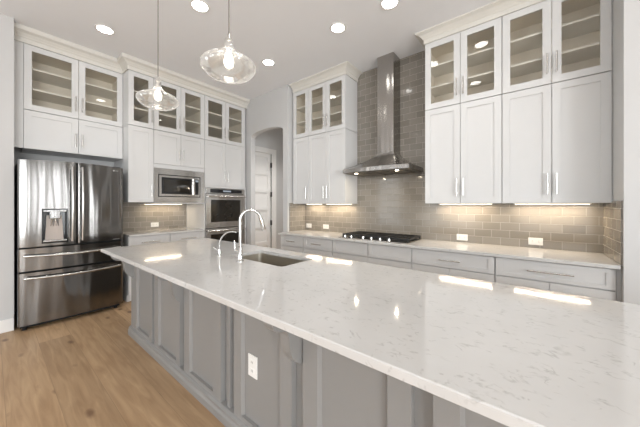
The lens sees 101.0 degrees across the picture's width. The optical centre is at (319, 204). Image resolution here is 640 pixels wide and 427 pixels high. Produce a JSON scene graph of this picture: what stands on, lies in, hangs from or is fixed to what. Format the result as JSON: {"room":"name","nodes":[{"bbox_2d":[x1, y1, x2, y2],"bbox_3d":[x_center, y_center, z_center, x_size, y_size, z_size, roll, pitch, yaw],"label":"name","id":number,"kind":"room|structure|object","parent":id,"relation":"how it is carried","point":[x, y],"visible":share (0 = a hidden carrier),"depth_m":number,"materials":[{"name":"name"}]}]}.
{"room":"kitchen","nodes":[
{"label":"kitchen","id":0,"kind":"room"},
{"bbox_2d":[0,13,13,320],"bbox_3d":[-5.021,-0.335,1.309,0.630,3.410,4.557,0,0,39],"label":"wall","id":1,"kind":"structure","parent":0,"point":[6,22],"depth_m":2.85,"materials":[{"name":"beige paint"}]},
{"bbox_2d":[0,318,13,333],"bbox_3d":[-4.768,1.302,1.106,0.018,0.135,4.557,0,0,39],"label":"baseboard","id":2,"kind":"structure","parent":1,"relation":"attached to","point":[7,325],"depth_m":2.84,"materials":[{"name":"white paint"}]},
{"bbox_2d":[14,22,249,108],"bbox_3d":[-2.427,-1.960,4.068,0.322,0.159,2.992,0,0,39],"label":"crown molding","id":3,"kind":"structure","parent":1,"relation":"attached to","point":[22,33],"depth_m":3.65,"materials":[{"name":"paint"}]},
{"bbox_2d":[14,147,186,313],"bbox_3d":[-4.388,-0.335,2.720,0.150,3.410,7.750,0,0,39],"label":"wall","id":4,"kind":"structure","parent":0,"point":[17,151],"depth_m":3.48,"materials":[{"name":"beige paint"}]},
{"bbox_2d":[21,109,122,161],"bbox_3d":[-3.301,-0.885,3.562,0.488,0.449,0.952,0,0,39],"label":"upper cabinet","id":5,"kind":"object","parent":4,"relation":"attached to","point":[43,133],"visible":0.98,"depth_m":3.39,"materials":[{"name":"white paint"}]},
{"bbox_2d":[14,40,22,147],"bbox_3d":[-3.474,-1.270,3.039,0.017,1.220,0.076,0,0,39],"label":"strip","id":6,"kind":"object","parent":5,"relation":"attached to","point":[18,46],"visible":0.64,"depth_m":3.04,"materials":[{"name":"white paint"}]},
{"bbox_2d":[23,43,122,127],"bbox_3d":[-3.301,-1.498,3.562,0.488,0.763,0.952,0,0,39],"label":"upper cabinet","id":7,"kind":"object","parent":4,"relation":"attached to","point":[53,83],"visible":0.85,"depth_m":3.48,"materials":[{"name":"white paint"}]},
{"bbox_2d":[32,68,116,99],"bbox_3d":[-3.327,-1.620,3.583,0.394,0.018,0.908,0,0,39],"label":"shelf","id":8,"kind":"object","parent":7,"relation":"attached to","point":[41,77],"depth_m":3.55,"materials":[{"name":"white wood"}]},
{"bbox_2d":[32,88,116,115],"bbox_3d":[-3.327,-1.379,3.583,0.394,0.018,0.908,0,0,39],"label":"shelf","id":9,"kind":"object","parent":7,"relation":"attached to","point":[40,96],"depth_m":3.55,"materials":[{"name":"white wood"}]},
{"bbox_2d":[114,125,153,202],"bbox_3d":[-2.808,-0.576,3.984,0.707,1.079,0.314,0,0,39],"label":"upper cabinet","id":10,"kind":"object","parent":4,"relation":"attached to","point":[137,163],"visible":0.91,"depth_m":3.78,"materials":[{"name":"white paint"}]},
{"bbox_2d":[122,70,153,128],"bbox_3d":[-2.808,-1.500,3.984,0.707,0.758,0.314,0,0,39],"label":"upper cabinet","id":11,"kind":"object","parent":4,"relation":"attached to","point":[135,113],"visible":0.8,"depth_m":3.85,"materials":[{"name":"white paint"}]},
{"bbox_2d":[134,90,147,105],"bbox_3d":[-2.833,-1.622,4.005,0.613,0.018,0.270,0,0,39],"label":"shelf","id":12,"kind":"object","parent":11,"relation":"attached to","point":[142,97],"depth_m":4.01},
{"bbox_2d":[134,107,147,119],"bbox_3d":[-2.833,-1.382,4.005,0.613,0.018,0.270,0,0,39],"label":"shelf","id":13,"kind":"object","parent":11,"relation":"attached to","point":[139,114],"depth_m":3.97,"materials":[{"name":"white wood"}]},
{"bbox_2d":[123,202,185,230],"bbox_3d":[-2.890,0.177,4.458,0.012,0.495,1.235,0,0,39],"label":"tile backsplash","id":14,"kind":"structure","parent":4,"relation":"attached to","point":[136,216],"depth_m":4.48,"materials":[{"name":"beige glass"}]},
{"bbox_2d":[151,222,158,226],"bbox_3d":[-2.827,0.340,4.519,0.010,0.075,0.120,0,0,39],"label":"wall outlet","id":15,"kind":"object","parent":14,"relation":"attached to","point":[154,224],"visible":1,"depth_m":4.53,"materials":[{"name":"white plastic"}]},
{"bbox_2d":[138,163,203,203],"bbox_3d":[-2.483,-0.315,4.427,0.659,0.599,0.774,0,0,39],"label":"upper cabinet","id":16,"kind":"object","parent":4,"relation":"attached to","point":[155,165],"visible":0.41,"depth_m":4.17,"materials":[{"name":"white paint"}]},
{"bbox_2d":[145,204,181,204],"bbox_3d":[-2.681,-0.009,4.536,0.040,0.011,0.600,0,0,39],"label":"light","id":17,"kind":"object","parent":16,"relation":"attached to","point":[145,204],"visible":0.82,"depth_m":4.52,"materials":[{"name":"white plastic"}]},
{"bbox_2d":[153,167,203,202],"bbox_3d":[-2.367,-0.292,4.324,0.435,0.519,0.766,0,0,39],"label":"microwave","id":18,"kind":"object","parent":16,"relation":"in","point":[170,185],"visible":0.98,"depth_m":4.17,"materials":[{"name":"silver metal"}]},
{"bbox_2d":[153,78,203,138],"bbox_3d":[-2.465,-1.500,4.412,0.707,0.758,0.774,0,0,39],"label":"upper cabinet","id":19,"kind":"object","parent":4,"relation":"attached to","point":[187,119],"visible":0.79,"depth_m":4.35,"materials":[{"name":"white paint"}]},
{"bbox_2d":[159,98,199,117],"bbox_3d":[-2.490,-1.622,4.432,0.613,0.018,0.730,0,0,39],"label":"shelf","id":20,"kind":"object","parent":19,"relation":"attached to","point":[164,104],"depth_m":4.47,"materials":[{"name":"white wood"}]},
{"bbox_2d":[159,113,199,130],"bbox_3d":[-2.490,-1.382,4.432,0.613,0.018,0.730,0,0,39],"label":"shelf","id":21,"kind":"object","parent":19,"relation":"attached to","point":[167,121],"depth_m":4.46,"materials":[{"name":"white wood"}]},
{"bbox_2d":[154,130,203,168],"bbox_3d":[-2.465,-0.866,4.412,0.707,0.498,0.774,0,0,39],"label":"upper cabinet","id":22,"kind":"object","parent":4,"relation":"attached to","point":[169,148],"visible":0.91,"depth_m":4.17,"materials":[{"name":"white paint"}]},
{"bbox_2d":[204,140,244,187],"bbox_3d":[-1.958,-0.726,5.043,0.707,0.779,0.838,0,0,39],"label":"upper cabinet","id":23,"kind":"object","parent":4,"relation":"attached to","point":[224,164],"visible":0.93,"depth_m":4.80,"materials":[{"name":"white paint"}]},
{"bbox_2d":[204,95,244,147],"bbox_3d":[-1.958,-1.500,5.043,0.707,0.758,0.838,0,0,39],"label":"upper cabinet","id":24,"kind":"object","parent":4,"relation":"attached to","point":[224,122],"visible":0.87,"depth_m":4.99,"materials":[{"name":"white paint"}]},
{"bbox_2d":[208,111,240,126],"bbox_3d":[-1.983,-1.622,5.064,0.613,0.018,0.794,0,0,39],"label":"shelf","id":25,"kind":"object","parent":24,"relation":"attached to","point":[215,120],"depth_m":5.11,"materials":[{"name":"white wood"}]},
{"bbox_2d":[208,125,240,138],"bbox_3d":[-1.983,-1.382,5.064,0.613,0.018,0.794,0,0,39],"label":"shelf","id":26,"kind":"object","parent":24,"relation":"attached to","point":[215,132],"depth_m":5.09,"materials":[{"name":"white wood"}]},
{"bbox_2d":[0,300,224,426],"bbox_3d":[0.461,1.420,0.335,10.700,0.100,10.100,0,0,39],"label":"floor","id":27,"kind":"structure","parent":0,"point":[83,370],"depth_m":2.05,"materials":[{"name":"brown wood"}]},
{"bbox_2d":[15,158,122,330],"bbox_3d":[-3.175,0.432,3.382,0.833,1.875,0.945,0,0,39],"label":"refrigerator","id":28,"kind":"object","parent":27,"relation":"on","point":[66,213],"visible":0.95,"depth_m":3.09,"materials":[{"name":"grey metal"}]},
{"bbox_2d":[123,234,169,301],"bbox_3d":[-2.736,0.910,4.074,0.707,0.919,0.538,0,0,39],"label":"base cabinet","id":29,"kind":"object","parent":27,"relation":"on","point":[140,240],"visible":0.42,"depth_m":3.78,"materials":[{"name":"white paint"}]},
{"bbox_2d":[123,227,204,236],"bbox_3d":[-2.569,0.434,4.294,0.692,0.029,1.091,0,0,39],"label":"countertop","id":30,"kind":"structure","parent":29,"relation":"on","point":[136,233],"depth_m":4.14,"materials":[{"name":"white stone"}]},
{"bbox_2d":[170,231,203,241],"bbox_3d":[-2.394,0.910,4.499,0.707,0.919,0.548,0,0,39],"label":"base cabinet","id":31,"kind":"object","parent":27,"relation":"on","point":[189,235],"visible":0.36,"depth_m":4.29,"materials":[{"name":"white paint"}]},
{"bbox_2d":[187,185,245,243],"bbox_3d":[-1.958,0.518,5.043,0.707,1.704,0.838,0,0,39],"label":"tall cabinet","id":32,"kind":"object","parent":27,"relation":"on","point":[195,212],"visible":0.09,"depth_m":4.72,"materials":[{"name":"white paint"}]},
{"bbox_2d":[205,188,245,243],"bbox_3d":[-1.905,0.370,4.988,0.624,1.320,0.784,0,0,39],"label":"double oven","id":33,"kind":"object","parent":32,"relation":"in","point":[223,207],"visible":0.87,"depth_m":4.79,"materials":[{"name":"grey metal"}]},
{"bbox_2d":[281,235,303,252],"bbox_3d":[-0.277,0.929,4.410,0.510,0.881,0.642,0,0,39],"label":"base cabinet","id":34,"kind":"object","parent":27,"relation":"on","point":[290,243],"visible":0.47,"depth_m":4.18,"materials":[{"name":"white paint"}]},
{"bbox_2d":[111,256,508,426],"bbox_3d":[0.045,0.928,1.598,4.731,0.883,1.051,0,0,39],"label":"kitchen island","id":35,"kind":"object","parent":27,"relation":"on","point":[205,343],"visible":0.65,"depth_m":1.48,"materials":[{"name":"grey paint"}]},
{"bbox_2d":[248,353,256,379],"bbox_3d":[-0.390,0.933,1.524,0.080,0.125,0.010,0,0,39],"label":"wall outlet","id":36,"kind":"object","parent":35,"relation":"attached to","point":[252,360],"visible":1,"depth_m":1.52,"materials":[{"name":"white plastic"}]},
{"bbox_2d":[101,238,639,426],"bbox_3d":[0.029,0.471,1.621,4.985,0.030,1.145,0,0,39],"label":"island countertop","id":37,"kind":"structure","parent":35,"relation":"on","point":[508,355],"depth_m":0.99,"materials":[{"name":"white stone"}]},
{"bbox_2d":[213,231,236,255],"bbox_3d":[-0.855,0.345,2.378,0.206,0.221,0.044,0,0,-6],"label":"tap","id":38,"kind":"object","parent":37,"relation":"on","point":[219,249],"visible":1,"depth_m":2.37,"materials":[{"name":"silver metal"}]},
{"bbox_2d":[234,209,265,261],"bbox_3d":[-0.571,0.244,2.156,0.252,0.424,0.079,0,0,-17],"label":"kitchen faucet","id":39,"kind":"object","parent":37,"relation":"on","point":[239,251],"visible":1,"depth_m":2.12,"materials":[{"name":"silver metal"}]},
{"bbox_2d":[243,253,303,266],"bbox_3d":[-0.438,0.600,2.298,0.738,0.226,0.403,0,0,39],"label":"undermount sink","id":40,"kind":"object","parent":37,"relation":"in","point":[260,257],"visible":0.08,"depth_m":2.54,"materials":[{"name":"silver metal"}]},
{"bbox_2d":[304,237,332,256],"bbox_3d":[0.135,0.929,4.080,0.541,0.881,0.642,0,0,39],"label":"base cabinet","id":41,"kind":"object","parent":27,"relation":"on","point":[322,247],"visible":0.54,"depth_m":3.85,"materials":[{"name":"white paint"}]},
{"bbox_2d":[333,240,412,269],"bbox_3d":[0.782,0.929,3.560,1.115,0.881,0.642,0,0,39],"label":"base cabinet","id":42,"kind":"object","parent":27,"relation":"on","point":[400,257],"visible":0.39,"depth_m":3.29,"materials":[{"name":"white paint"}]},
{"bbox_2d":[279,230,620,269],"bbox_3d":[0.987,0.471,3.396,3.752,0.030,0.642,0,0,39],"label":"countertop","id":43,"kind":"structure","parent":42,"relation":"on","point":[600,260],"depth_m":2.63,"materials":[{"name":"white stone"}]},
{"bbox_2d":[339,231,421,243],"bbox_3d":[0.791,0.427,3.542,0.960,0.058,0.515,0,0,39],"label":"gas cooktop","id":44,"kind":"object","parent":43,"relation":"in","point":[359,235],"visible":1,"depth_m":3.43,"materials":[{"name":"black metal"}]},
{"bbox_2d":[343,235,418,241],"bbox_3d":[0.813,0.443,3.569,0.944,0.002,0.430,0,0,39],"label":"tray","id":45,"kind":"object","parent":44,"relation":"on","point":[354,236],"depth_m":3.35,"materials":[{"name":"metal"}]},
{"bbox_2d":[412,248,494,281],"bbox_3d":[1.525,0.929,2.964,0.786,0.881,0.642,0,0,39],"label":"base cabinet","id":46,"kind":"object","parent":27,"relation":"on","point":[478,267],"visible":0.33,"depth_m":2.71,"materials":[{"name":"white paint"}]},
{"bbox_2d":[495,257,620,301],"bbox_3d":[2.145,0.929,2.466,0.800,0.882,0.642,0,0,39],"label":"base cabinet","id":47,"kind":"object","parent":27,"relation":"on","point":[595,282],"depth_m":2.21,"materials":[{"name":"white paint"}]},
{"bbox_2d":[245,85,291,244],"bbox_3d":[-1.227,-0.335,5.088,1.816,3.410,0.100,0,0,39],"label":"wall","id":48,"kind":"structure","parent":0,"point":[271,110],"depth_m":4.81,"materials":[{"name":"beige paint"}]},
{"bbox_2d":[293,128,356,203],"bbox_3d":[0.049,-0.568,4.319,1.068,1.104,0.377,0,0,39],"label":"upper cabinet","id":49,"kind":"object","parent":48,"relation":"attached to","point":[319,160],"visible":0.99,"depth_m":4.10,"materials":[{"name":"white paint"}]},
{"bbox_2d":[293,74,356,138],"bbox_3d":[0.049,-1.520,4.319,1.068,0.788,0.377,0,0,39],"label":"upper cabinet","id":50,"kind":"object","parent":48,"relation":"attached to","point":[330,105],"visible":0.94,"depth_m":4.26,"materials":[{"name":"white paint"}]},
{"bbox_2d":[297,94,341,112],"bbox_3d":[0.070,-1.646,4.344,1.024,0.018,0.283,0,0,39],"label":"shelf","id":51,"kind":"object","parent":50,"relation":"attached to","point":[335,102],"depth_m":4.36,"materials":[{"name":"white wood"}]},
{"bbox_2d":[297,111,341,126],"bbox_3d":[0.070,-1.397,4.344,1.024,0.018,0.283,0,0,39],"label":"shelf","id":52,"kind":"object","parent":50,"relation":"attached to","point":[336,117],"depth_m":4.35,"materials":[{"name":"white wood"}]},
{"bbox_2d":[289,61,361,92],"bbox_3d":[0.067,-1.978,4.274,1.170,0.124,0.425,0,0,39],"label":"crown molding","id":53,"kind":"structure","parent":50,"relation":"on","point":[347,68],"depth_m":4.05,"materials":[{"name":"paint"}]},
{"bbox_2d":[255,128,282,248],"bbox_3d":[-0.857,-0.335,6.298,0.120,3.410,2.250,0,0,39],"label":"wall","id":54,"kind":"structure","parent":0,"point":[270,139],"depth_m":6.05,"materials":[{"name":"beige paint"}]},
{"bbox_2d":[255,146,275,248],"bbox_3d":[-1.285,0.065,5.718,0.118,2.610,0.790,0,0,39],"label":"door","id":55,"kind":"structure","parent":54,"relation":"in","point":[265,158],"depth_m":5.84,"materials":[{"name":"white paint"}]},
{"bbox_2d":[0,0,545,99],"bbox_3d":[0.461,-2.090,0.335,10.700,0.100,10.100,0,0,39],"label":"ceiling","id":56,"kind":"structure","parent":0,"point":[296,35],"depth_m":3.09,"materials":[{"name":"paint"}]},
{"bbox_2d":[94,24,114,34],"bbox_3d":[-2.502,-2.037,3.073,0.194,0.006,0.194,0,0,39],"label":"recessed light","id":57,"kind":"object","parent":56,"relation":"in","point":[104,29],"visible":1,"depth_m":3.07,"materials":[{"name":"white paint"}]},
{"bbox_2d":[135,0,178,110],"bbox_3d":[-1.502,-1.467,2.450,0.344,1.146,0.344,0,0,-3],"label":"pendant light","id":58,"kind":"object","parent":56,"relation":"hanging from","point":[157,95],"visible":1,"depth_m":2.44,"materials":[{"name":"clear glass"}]},
{"bbox_2d":[155,77,160,88],"bbox_3d":[-1.502,-1.130,2.450,0.048,0.110,0.048,0,0,39],"label":"socket","id":59,"kind":"object","parent":58,"relation":"attached to","point":[157,81],"depth_m":2.44,"materials":[{"name":"silver metal"}]},
{"bbox_2d":[189,0,209,12],"bbox_3d":[-1.232,-2.037,2.710,0.194,0.006,0.194,0,0,39],"label":"recessed light","id":60,"kind":"object","parent":56,"relation":"in","point":[200,6],"visible":1,"depth_m":2.71,"materials":[{"name":"white paint"}]},
{"bbox_2d":[200,0,255,84],"bbox_3d":[-0.594,-1.429,1.720,0.345,1.220,0.345,0,0,39],"label":"pendant light","id":61,"kind":"object","parent":56,"relation":"hanging from","point":[228,60],"visible":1,"depth_m":1.71,"materials":[{"name":"clear glass"}]},
{"bbox_2d":[225,33,232,51],"bbox_3d":[-0.594,-1.055,1.720,0.048,0.110,0.048,0,0,39],"label":"socket","id":62,"kind":"object","parent":61,"relation":"attached to","point":[228,40],"depth_m":1.71,"materials":[{"name":"silver metal"}]},
{"bbox_2d":[262,59,274,65],"bbox_3d":[-0.739,-2.037,3.786,0.194,0.006,0.194,0,0,39],"label":"recessed light","id":63,"kind":"object","parent":56,"relation":"in","point":[267,62],"visible":1,"depth_m":3.78,"materials":[{"name":"white paint"}]},
{"bbox_2d":[330,22,345,33],"bbox_3d":[0.208,-2.037,3.047,0.194,0.006,0.194,0,0,39],"label":"recessed light","id":64,"kind":"object","parent":56,"relation":"in","point":[338,27],"visible":1,"depth_m":3.04,"materials":[{"name":"white paint"}]},
{"bbox_2d":[380,0,399,9],"bbox_3d":[0.704,-2.037,2.666,0.194,0.006,0.194,0,0,39],"label":"recessed light","id":65,"kind":"object","parent":56,"relation":"in","point":[384,4],"visible":1,"depth_m":2.69,"materials":[{"name":"white paint"}]},
{"bbox_2d":[292,93,293,202],"bbox_3d":[-0.375,-0.335,4.789,0.112,3.410,0.500,0,0,39],"label":"wall","id":66,"kind":"structure","parent":0,"point":[292,93],"depth_m":4.57,"materials":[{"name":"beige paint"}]},
{"bbox_2d":[289,203,304,230],"bbox_3d":[-0.393,0.213,4.669,0.010,0.486,0.410,0,0,39],"label":"tile backsplash","id":67,"kind":"structure","parent":66,"relation":"attached to","point":[296,211],"depth_m":4.64,"materials":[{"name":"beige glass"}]},
{"bbox_2d":[604,0,639,304],"bbox_3d":[2.980,-0.335,1.891,1.220,3.410,0.820,0,0,39],"label":"wall","id":68,"kind":"structure","parent":0,"point":[626,13],"depth_m":1.94,"materials":[{"name":"beige paint"}]},
{"bbox_2d":[502,71,611,202],"bbox_3d":[2.239,-0.568,2.561,0.756,1.104,0.377,0,0,39],"label":"upper cabinet","id":69,"kind":"object","parent":68,"relation":"attached to","point":[557,137],"visible":1,"depth_m":2.41,"materials":[{"name":"white paint"}]},
{"bbox_2d":[514,203,591,203],"bbox_3d":[2.294,-0.009,2.634,0.580,0.011,0.040,0,0,39],"label":"light","id":70,"kind":"object","parent":69,"relation":"attached to","point":[514,203],"visible":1,"depth_m":2.60,"materials":[{"name":"white plastic"}]},
{"bbox_2d":[611,0,612,200],"bbox_3d":[2.458,-0.965,2.222,0.007,1.900,0.018,0,0,39],"label":"strip","id":71,"kind":"object","parent":69,"relation":"attached to","point":[612,0],"visible":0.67,"depth_m":2.21,"materials":[{"name":"white paint"}]},
{"bbox_2d":[502,0,611,94],"bbox_3d":[2.239,-1.520,2.561,0.756,0.788,0.377,0,0,39],"label":"upper cabinet","id":72,"kind":"object","parent":68,"relation":"attached to","point":[547,42],"visible":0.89,"depth_m":2.51,"materials":[{"name":"white paint"}]},
{"bbox_2d":[510,13,599,55],"bbox_3d":[2.259,-1.646,2.587,0.712,0.018,0.283,0,0,39],"label":"shelf","id":73,"kind":"object","parent":72,"relation":"attached to","point":[584,27],"depth_m":2.55,"materials":[{"name":"white wood"}]},
{"bbox_2d":[510,42,599,77],"bbox_3d":[2.259,-1.397,2.587,0.712,0.018,0.283,0,0,39],"label":"shelf","id":74,"kind":"object","parent":72,"relation":"attached to","point":[588,53],"depth_m":2.55,"materials":[{"name":"white wood"}]},
{"bbox_2d":[603,201,622,265],"bbox_3d":[2.461,0.213,2.228,0.010,0.486,0.645,0,0,39],"label":"tile backsplash","id":75,"kind":"structure","parent":68,"relation":"attached to","point":[612,212],"depth_m":2.16,"materials":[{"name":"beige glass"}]},
{"bbox_3d":[1.246,-0.335,3.712,3.764,3.410,0.150,0,0,39],"label":"wall","id":76,"kind":"structure","parent":0,"visible":0},
{"bbox_2d":[343,52,422,176],"bbox_3d":[0.829,-1.230,3.564,0.928,1.617,0.578,0,0,39],"label":"range hood","id":77,"kind":"object","parent":76,"relation":"attached to","point":[388,160],"visible":1,"depth_m":3.57,"materials":[{"name":"silver metal"}]},
{"bbox_2d":[305,51,602,252],"bbox_3d":[1.195,-0.792,3.649,3.744,2.496,0.012,0,0,39],"label":"tile backsplash","id":78,"kind":"structure","parent":76,"relation":"attached to","point":[395,204],"depth_m":3.53,"materials":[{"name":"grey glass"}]},
{"bbox_2d":[457,234,467,240],"bbox_3d":[1.727,0.395,3.208,0.120,0.075,0.010,0,0,39],"label":"wall outlet","id":79,"kind":"object","parent":78,"relation":"attached to","point":[464,237],"visible":1,"depth_m":3.20,"materials":[{"name":"white plastic"}]},
{"bbox_2d":[528,237,542,244],"bbox_3d":[2.266,0.385,2.776,0.120,0.075,0.010,0,0,39],"label":"wall outlet","id":80,"kind":"object","parent":78,"relation":"attached to","point":[532,241],"visible":1,"depth_m":2.77,"materials":[{"name":"white plastic"}]},
{"bbox_2d":[425,95,501,203],"bbox_3d":[1.645,-0.568,3.037,0.758,1.104,0.377,0,0,39],"label":"upper cabinet","id":81,"kind":"object","parent":76,"relation":"attached to","point":[463,141],"visible":0.98,"depth_m":2.89,"materials":[{"name":"white paint"}]},
{"bbox_2d":[425,17,501,110],"bbox_3d":[1.645,-1.520,3.037,0.758,0.788,0.377,0,0,39],"label":"upper cabinet","id":82,"kind":"object","parent":76,"relation":"attached to","point":[465,66],"visible":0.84,"depth_m":3.02,"materials":[{"name":"white paint"}]},
{"bbox_2d":[431,47,493,76],"bbox_3d":[1.666,-1.646,3.063,0.714,0.018,0.283,0,0,39],"label":"shelf","id":83,"kind":"object","parent":82,"relation":"attached to","point":[484,57],"depth_m":3.06,"materials":[{"name":"white wood"}]},
{"bbox_2d":[431,70,493,96],"bbox_3d":[1.666,-1.397,3.063,0.714,0.018,0.283,0,0,39],"label":"shelf","id":84,"kind":"object","parent":82,"relation":"attached to","point":[485,79],"depth_m":3.05,"materials":[{"name":"white wood"}]},
{"bbox_2d":[415,0,544,48],"bbox_3d":[1.893,-1.978,2.807,1.619,0.124,0.425,0,0,39],"label":"crown molding","id":85,"kind":"structure","parent":82,"relation":"on","point":[499,8],"depth_m":2.82,"materials":[{"name":"paint"}]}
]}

